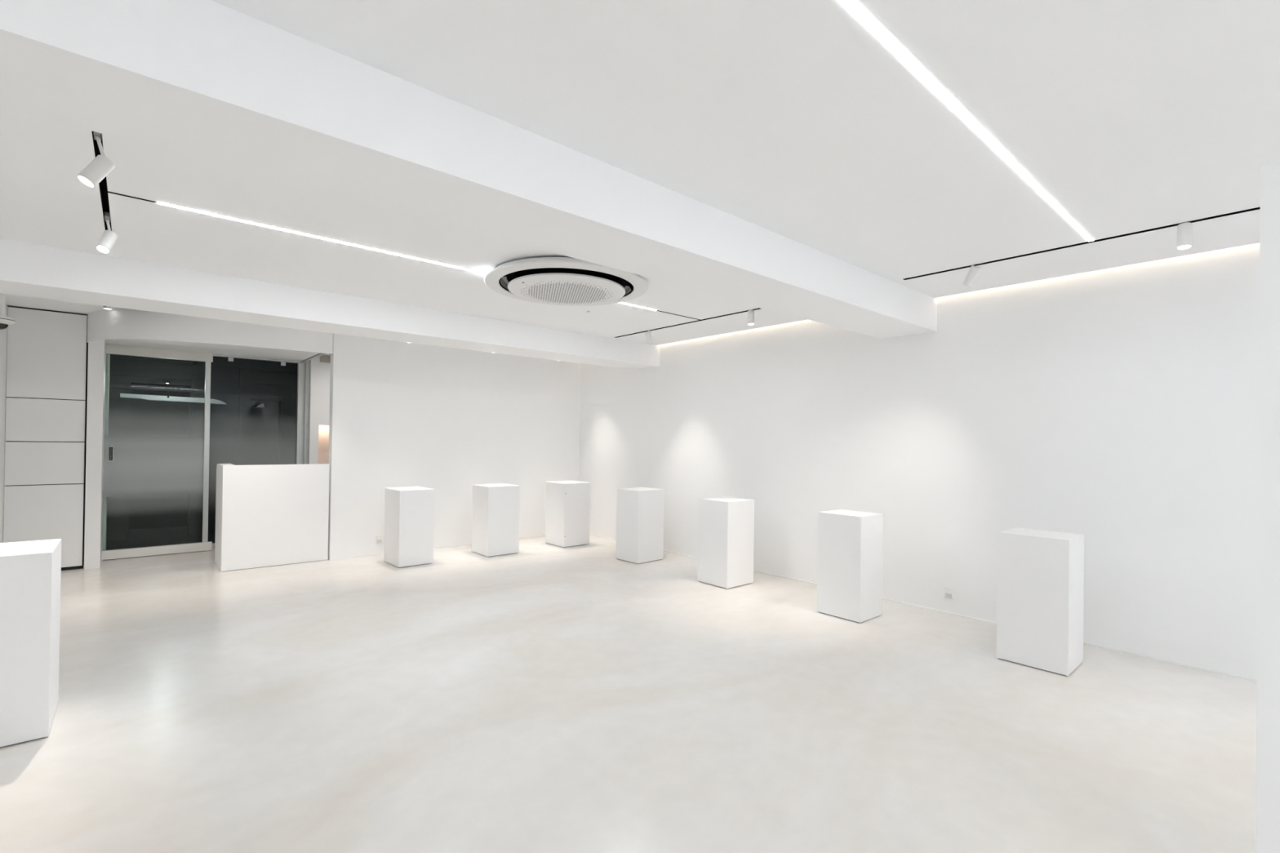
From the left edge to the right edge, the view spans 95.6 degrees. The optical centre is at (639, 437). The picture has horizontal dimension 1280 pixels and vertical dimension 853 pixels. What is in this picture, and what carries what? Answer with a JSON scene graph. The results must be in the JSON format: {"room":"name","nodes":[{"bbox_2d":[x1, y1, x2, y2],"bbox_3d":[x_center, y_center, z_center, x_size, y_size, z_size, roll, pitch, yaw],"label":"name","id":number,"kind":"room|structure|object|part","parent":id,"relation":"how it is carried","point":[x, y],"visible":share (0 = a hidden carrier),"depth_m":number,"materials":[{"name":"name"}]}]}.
{"room":"art gallery","nodes":[
{"label":"art gallery","id":0,"kind":"room"},
{"bbox_2d":[0,304,8,542],"bbox_3d":[-7.088,0.017,4.662,2.664,2.628,1.450,1,0,-41],"label":"wall","id":1,"kind":"structure","parent":0,"point":[3,333],"depth_m":5.54,"materials":[{"name":"white paint"}]},
{"bbox_2d":[302,333,333,362],"bbox_3d":[-4.788,-1.229,6.567,2.200,0.515,1.658,1,0,-41],"label":"wall","id":2,"kind":"structure","parent":0,"point":[320,353],"depth_m":7.07,"materials":[{"name":"paint"}]},
{"bbox_2d":[84,339,110,569],"bbox_3d":[-5.917,0.156,6.328,0.148,2.402,0.785,1,0,-41],"label":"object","id":3,"kind":"structure","parent":2,"relation":"attached to","point":[96,368],"depth_m":6.04,"materials":[{"name":"white paint"}]},
{"bbox_2d":[102,343,213,560],"bbox_3d":[-5.579,0.161,6.736,1.014,2.398,0.075,1,0,-41],"label":"door","id":4,"kind":"structure","parent":2,"relation":"in","point":[111,348],"depth_m":6.84,"materials":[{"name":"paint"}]},
{"bbox_3d":[-5.596,1.308,6.731,1.014,0.099,0.050,1,0,-41],"label":"rail","id":5,"kind":"part","parent":4,"relation":"part of","materials":[{"name":"white metal"}]},
{"bbox_3d":[-5.565,-1.029,6.751,0.954,0.018,0.060,1,0,-41],"label":"rail","id":6,"kind":"part","parent":4,"relation":"part of","materials":[{"name":"metal"}]},
{"bbox_2d":[307,353,330,464],"bbox_3d":[-3.722,-0.035,7.678,0.940,2.860,1.640,1,0,-41],"label":"wall","id":7,"kind":"structure","parent":0,"point":[319,372],"depth_m":7.82,"materials":[{"name":"white paint"}]},
{"bbox_2d":[212,354,309,548],"bbox_3d":[-4.908,0.067,7.497,1.079,2.620,0.110,1,0,-41],"label":"door frame","id":8,"kind":"structure","parent":7,"relation":"in","point":[303,368],"depth_m":7.79,"materials":[{"name":"metal"}]},
{"bbox_3d":[-4.912,-1.016,7.508,1.013,0.016,0.080,1,0,-41],"label":"head rail","id":9,"kind":"part","parent":8,"relation":"part of","materials":[{"name":"metal"}]},
{"bbox_3d":[-4.583,0.183,7.815,0.080,2.401,0.060,1,0,-41],"label":"post","id":10,"kind":"part","parent":8,"relation":"part of","materials":[{"name":"metal"}]},
{"bbox_3d":[-4.519,0.075,7.838,0.044,2.620,0.110,1,0,-41],"label":"post","id":11,"kind":"part","parent":8,"relation":"part of","materials":[{"name":"metal"}]},
{"bbox_2d":[318,425,328,463],"bbox_3d":[-4.332,0.183,7.995,0.255,0.730,0.200,1,0,-41],"label":"niche","id":12,"kind":"object","parent":7,"relation":"attached to","point":[323,430],"visible":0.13,"depth_m":8.06,"materials":[{"name":"paint"}]},
{"bbox_2d":[320,355,330,363],"bbox_3d":[-4.231,-1.071,7.906,0.235,0.100,0.016,1,0,-41],"label":"vent panel","id":13,"kind":"object","parent":7,"relation":"attached to","point":[323,358],"visible":0.57,"depth_m":7.87,"materials":[{"name":"grey metal"}]},
{"bbox_2d":[328,333,580,559],"bbox_3d":[-2.257,-0.015,7.776,3.425,2.860,0.140,1,0,-41],"label":"wall","id":14,"kind":"structure","parent":0,"point":[446,420],"depth_m":7.44,"materials":[{"name":"white paint"}]},
{"bbox_2d":[376,535,382,543],"bbox_3d":[-3.114,1.214,6.933,0.070,0.090,0.012,1,0,-41],"label":"wall socket","id":15,"kind":"object","parent":14,"relation":"attached to","point":[379,538],"visible":1,"depth_m":6.93,"materials":[{"name":"plastic"}]},
{"bbox_2d":[330,534,545,559],"bbox_3d":[-2.229,1.409,7.709,3.410,0.014,0.010,1,0,-41],"label":"baseboard","id":16,"kind":"structure","parent":14,"relation":"attached to","point":[544,535],"depth_m":7.37,"materials":[{"name":"white paint"}]},
{"bbox_2d":[0,534,1256,852],"bbox_3d":[-1.336,1.438,2.660,8.930,0.080,12.350,1,0,-41],"label":"floor","id":17,"kind":"structure","parent":0,"point":[543,697],"depth_m":2.86,"materials":[{"name":"white concrete"}]},
{"bbox_2d":[0,538,61,747],"bbox_3d":[-3.390,0.942,2.381,1.400,0.852,0.460,1,0,-41],"label":"block","id":18,"kind":"object","parent":17,"relation":"on","point":[30,571],"visible":1,"depth_m":2.63,"materials":[{"name":"white paint"}]},
{"bbox_2d":[3,306,88,570],"bbox_3d":[-6.087,0.034,5.969,0.560,2.637,0.400,1,0,-41],"label":"storage cabinet","id":19,"kind":"object","parent":17,"relation":"on","point":[47,355],"visible":0.89,"depth_m":5.82,"materials":[{"name":"white laminate"}]},
{"bbox_3d":[-5.974,0.896,5.819,0.557,0.842,0.018,1,0,-41],"label":"door","id":20,"kind":"part","parent":19,"relation":"part of","materials":[{"name":"white laminate"}]},
{"bbox_3d":[-5.965,0.256,5.823,0.557,0.423,0.018,1,0,-41],"label":"drawer","id":21,"kind":"part","parent":19,"relation":"part of","materials":[{"name":"white laminate"}]},
{"bbox_3d":[-5.960,-0.176,5.826,0.557,0.424,0.018,1,0,-41],"label":"drawer","id":22,"kind":"part","parent":19,"relation":"part of","materials":[{"name":"white laminate"}]},
{"bbox_3d":[-5.951,-0.833,5.830,0.557,0.876,0.018,1,0,-41],"label":"door","id":23,"kind":"part","parent":19,"relation":"part of","materials":[{"name":"white laminate"}]},
{"bbox_2d":[214,463,329,571],"bbox_3d":[-4.120,0.835,6.511,0.990,1.088,0.620,1,0,-41],"label":"reception counter","id":24,"kind":"object","parent":17,"relation":"on","point":[267,515],"depth_m":6.25,"materials":[{"name":"white paint"}]},
{"bbox_3d":[-4.461,0.829,6.237,0.115,1.086,0.585,1,0,-41],"label":"panel","id":25,"kind":"part","parent":24,"relation":"part of","materials":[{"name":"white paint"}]},
{"bbox_2d":[383,486,434,568],"bbox_3d":[-2.604,0.987,6.536,0.380,0.832,0.452,1,0,-43],"label":"pedestal","id":26,"kind":"object","parent":17,"relation":"on","point":[409,511],"visible":1,"depth_m":6.38,"materials":[{"name":"white paint"}]},
{"bbox_2d":[471,483,519,556],"bbox_3d":[-1.787,1.002,7.177,0.417,0.832,0.434,1,0,-41],"label":"pedestal","id":27,"kind":"object","parent":17,"relation":"on","point":[495,507],"visible":1,"depth_m":7.02,"materials":[{"name":"white paint"}]},
{"bbox_2d":[545,480,590,547],"bbox_3d":[-0.979,1.017,7.850,0.414,0.832,0.435,1,0,-43],"label":"pedestal","id":28,"kind":"object","parent":17,"relation":"on","point":[567,502],"visible":1,"depth_m":7.70,"materials":[{"name":"white paint"}]},
{"bbox_2d":[615,487,664,564],"bbox_3d":[0.000,1.025,6.883,0.415,0.832,0.384,1,0,-44],"label":"pedestal","id":29,"kind":"object","parent":17,"relation":"on","point":[639,510],"visible":1,"depth_m":6.74,"materials":[{"name":"white paint"}]},
{"bbox_2d":[697,496,754,588],"bbox_3d":[0.859,1.030,5.805,0.394,0.832,0.391,1,0,-40],"label":"pedestal","id":30,"kind":"object","parent":17,"relation":"on","point":[726,525],"visible":1,"depth_m":5.66,"materials":[{"name":"white paint"}]},
{"bbox_2d":[817,509,883,622],"bbox_3d":[1.731,1.036,4.788,0.348,0.832,0.382,1,0,-41],"label":"pedestal","id":31,"kind":"object","parent":17,"relation":"on","point":[850,559],"visible":1,"depth_m":4.66,"materials":[{"name":"white paint"}]},
{"bbox_2d":[996,527,1084,675],"bbox_3d":[2.621,1.042,3.800,0.373,0.832,0.389,1,0,-41],"label":"pedestal","id":32,"kind":"object","parent":17,"relation":"on","point":[1040,593],"visible":1,"depth_m":3.67,"materials":[{"name":"white paint"}]},
{"bbox_2d":[0,0,1279,345],"bbox_3d":[-1.293,-1.371,2.747,8.830,0.260,12.250,1,0,-41],"label":"ceiling","id":33,"kind":"structure","parent":0,"point":[792,119],"depth_m":2.38,"materials":[{"name":"white paint"}]},
{"bbox_2d":[0,293,15,329],"bbox_3d":[-5.472,-1.105,4.946,0.204,0.362,0.204,1,0,-41],"label":"dome camera","id":34,"kind":"object","parent":33,"relation":"attached to","point":[5,322],"visible":0.95,"depth_m":4.94,"materials":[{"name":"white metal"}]},
{"bbox_2d":[91,130,111,231],"bbox_3d":[-2.767,-1.285,2.996,0.030,0.050,1.695,1,0,-41],"label":"track","id":35,"kind":"object","parent":33,"relation":"attached to","point":[103,184],"visible":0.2,"depth_m":3.07,"materials":[{"name":"black metal"}]},
{"bbox_2d":[76,131,115,187],"bbox_3d":[-2.261,-1.163,2.416,0.096,0.248,0.113,1,0,-4],"label":"track spotlight","id":36,"kind":"object","parent":35,"relation":"attached to","point":[100,166],"visible":0.99,"depth_m":2.40,"materials":[{"name":"grey plastic"}]},
{"bbox_3d":[-2.259,-1.209,2.433,0.041,0.107,0.013,1,0,-17],"label":"stem","id":37,"kind":"part","parent":36,"relation":"part of","materials":[{"name":"metal"}]},
{"bbox_2d":[95,211,117,253],"bbox_3d":[-3.100,-1.182,3.370,0.073,0.221,0.132,1,0,-21],"label":"track spotlight","id":38,"kind":"object","parent":35,"relation":"attached to","point":[108,237],"visible":1,"depth_m":3.36,"materials":[{"name":"grey plastic"}]},
{"bbox_3d":[-3.102,-1.228,3.388,0.013,0.082,0.048,1,0,-20],"label":"stem","id":39,"kind":"part","parent":38,"relation":"part of","materials":[{"name":"metal"}]},
{"bbox_2d":[87,305,332,361],"bbox_3d":[-4.811,-1.220,6.533,2.064,0.495,1.640,1,0,-41],"label":"fascia","id":40,"kind":"object","parent":33,"relation":"attached to","point":[116,326],"visible":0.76,"depth_m":6.04,"materials":[{"name":"white paint"}]},
{"bbox_2d":[107,191,484,273],"bbox_3d":[-1.945,-1.269,3.651,2.070,0.052,0.030,1,0,-41],"label":"linear light","id":41,"kind":"object","parent":33,"relation":"attached to","point":[109,192],"visible":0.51,"depth_m":3.48,"materials":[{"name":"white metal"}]},
{"bbox_2d":[0,239,660,369],"bbox_3d":[-3.201,-1.224,4.851,8.730,0.462,0.530,1,0,-41],"label":"beam","id":42,"kind":"structure","parent":33,"relation":"attached to","point":[26,269],"depth_m":4.75,"materials":[{"name":"white paint"}]},
{"bbox_2d":[0,0,937,338],"bbox_3d":[-0.921,-1.202,2.242,8.730,0.475,0.490,1,0,-41],"label":"beam","id":43,"kind":"structure","parent":33,"relation":"attached to","point":[211,81],"depth_m":2.03,"materials":[{"name":"white paint"}]},
{"bbox_2d":[484,256,647,306],"bbox_3d":[-0.556,-1.233,4.447,1.234,0.258,1.234,1,0,-41],"label":"air conditioner","id":44,"kind":"object","parent":33,"relation":"attached to","point":[548,280],"visible":0.97,"depth_m":4.22,"materials":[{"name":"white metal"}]},
{"bbox_2d":[498,267,633,297],"bbox_3d":[-0.557,-1.172,4.447,1.018,0.069,1.018,1,0,-41],"label":"outlet","id":45,"kind":"object","parent":44,"relation":"attached to","point":[507,282],"depth_m":4.13,"materials":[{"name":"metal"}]},
{"bbox_2d":[620,302,701,319],"bbox_3d":[0.135,-1.230,5.469,1.266,0.052,0.030,1,0,-41],"label":"linear light","id":46,"kind":"object","parent":33,"relation":"attached to","point":[621,302],"visible":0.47,"depth_m":5.49,"materials":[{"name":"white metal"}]},
{"bbox_2d":[620,302,656,310],"bbox_3d":[-0.098,-1.215,5.266,0.650,0.014,0.026,1,0,-41],"label":"diffuser","id":47,"kind":"object","parent":46,"relation":"attached to","point":[621,302],"depth_m":5.33,"materials":[{"name":"white plastic"}]},
{"bbox_2d":[615,307,759,337],"bbox_3d":[0.405,-1.223,6.151,0.039,0.050,2.140,1,0,-41],"label":"track","id":48,"kind":"object","parent":33,"relation":"attached to","point":[758,308],"visible":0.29,"depth_m":6.03,"materials":[{"name":"black metal"}]},
{"bbox_2d":[644,328,653,343],"bbox_3d":[0.110,-1.141,6.497,0.105,0.178,0.096,1,0,16],"label":"track spotlight","id":49,"kind":"object","parent":48,"relation":"attached to","point":[648,336],"visible":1,"depth_m":6.48,"materials":[{"name":"grey plastic"}]},
{"bbox_2d":[747,308,755,325],"bbox_3d":[1.049,-1.140,5.412,0.074,0.168,0.110,1,0,-41],"label":"track spotlight","id":50,"kind":"object","parent":48,"relation":"attached to","point":[750,313],"visible":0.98,"depth_m":5.40,"materials":[{"name":"grey plastic"}]},
{"bbox_2d":[839,0,1093,241],"bbox_3d":[0.860,-1.241,1.866,4.916,0.052,0.030,1,0,-41],"label":"linear light","id":51,"kind":"object","parent":33,"relation":"attached to","point":[853,6],"visible":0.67,"depth_m":2.09,"materials":[{"name":"white plastic"}]},
{"bbox_2d":[903,206,1260,279],"bbox_3d":[3.156,-1.204,3.003,0.039,0.050,3.580,1,0,-41],"label":"track","id":52,"kind":"object","parent":33,"relation":"attached to","point":[1255,208],"visible":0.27,"depth_m":3.50,"materials":[{"name":"black metal"}]},
{"bbox_2d":[963,262,982,287],"bbox_3d":[2.288,-1.128,3.991,0.062,0.174,0.129,1,0,-24],"label":"track spotlight","id":53,"kind":"object","parent":52,"relation":"attached to","point":[972,274],"visible":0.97,"depth_m":3.98,"materials":[{"name":"grey plastic"}]},
{"bbox_2d":[1175,218,1201,249],"bbox_3d":[3.003,-1.126,3.176,0.077,0.169,0.110,1,0,-41],"label":"track spotlight","id":54,"kind":"object","parent":52,"relation":"attached to","point":[1184,230],"visible":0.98,"depth_m":3.17,"materials":[{"name":"grey plastic"}]},
{"bbox_2d":[578,243,1259,679],"bbox_3d":[2.512,0.034,4.998,0.100,2.860,10.620,1,0,-41],"label":"wall","id":55,"kind":"structure","parent":0,"point":[1117,407],"depth_m":4.54,"materials":[{"name":"white paint"}]},
{"bbox_2d":[589,533,1256,681],"bbox_3d":[2.500,1.456,4.896,0.010,0.014,10.470,1,0,-41],"label":"baseboard","id":56,"kind":"structure","parent":55,"relation":"attached to","point":[812,583],"depth_m":4.10,"materials":[{"name":"white paint"}]},
{"bbox_2d":[944,586,953,599],"bbox_3d":[2.567,1.287,4.822,0.012,0.090,0.070,1,0,-41],"label":"wall socket","id":57,"kind":"object","parent":55,"relation":"attached to","point":[948,592],"visible":1,"depth_m":4.82,"materials":[{"name":"plastic"}]},
{"bbox_2d":[1255,162,1279,852],"bbox_3d":[2.862,0.342,0.434,0.110,2.200,3.284,1,0,-41],"label":"wall partition","id":58,"kind":"structure","parent":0,"point":[1268,669],"depth_m":1.62,"materials":[{"name":"white paint"}]},
{"label":"outside","id":59,"kind":"structure","parent":0,"visible":0},
{"bbox_2d":[106,526,215,550],"bbox_3d":[-6.311,1.460,9.468,9.000,0.100,4.450,1,0,-41],"label":"ground","id":60,"kind":"structure","parent":59,"point":[140,538],"depth_m":8.05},
{"bbox_2d":[7,305,297,541],"bbox_3d":[-5.892,-0.307,9.026,9.000,3.440,0.150,1,0,-41],"label":"wall","id":61,"kind":"structure","parent":60,"relation":"on","point":[224,419],"depth_m":8.48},
{"bbox_2d":[120,393,226,404],"bbox_3d":[-6.514,-0.533,8.133,1.150,0.085,0.375,1,0,-41],"label":"canopy","id":62,"kind":"object","parent":61,"relation":"attached to","point":[153,397],"visible":0.97,"depth_m":7.95,"materials":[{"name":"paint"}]},
{"bbox_2d":[109,355,297,532],"bbox_3d":[-5.833,-0.227,8.958,9.000,3.200,0.029,1,0,-41],"label":"ledge","id":63,"kind":"object","parent":61,"relation":"attached to","point":[245,366],"visible":0.46,"depth_m":8.56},
{"bbox_2d":[253,403,264,408],"bbox_3d":[-5.784,-0.487,8.801,0.090,0.064,0.370,1,0,-41],"label":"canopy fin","id":64,"kind":"object","parent":61,"relation":"attached to","point":[262,404],"visible":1,"depth_m":8.67,"materials":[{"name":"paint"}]},
{"bbox_3d":[-5.695,-0.486,8.699,0.090,0.064,0.100,1,0,-41],"label":"blade","id":65,"kind":"part","parent":64,"relation":"part of","materials":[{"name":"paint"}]},
{"bbox_2d":[128,383,279,530],"bbox_3d":[-6.533,-0.311,9.761,9.000,3.440,0.100,1,0,-41],"label":"wall","id":66,"kind":"structure","parent":60,"relation":"on","point":[159,435],"depth_m":8.99,"materials":[{"name":"grey metal"}]}
]}

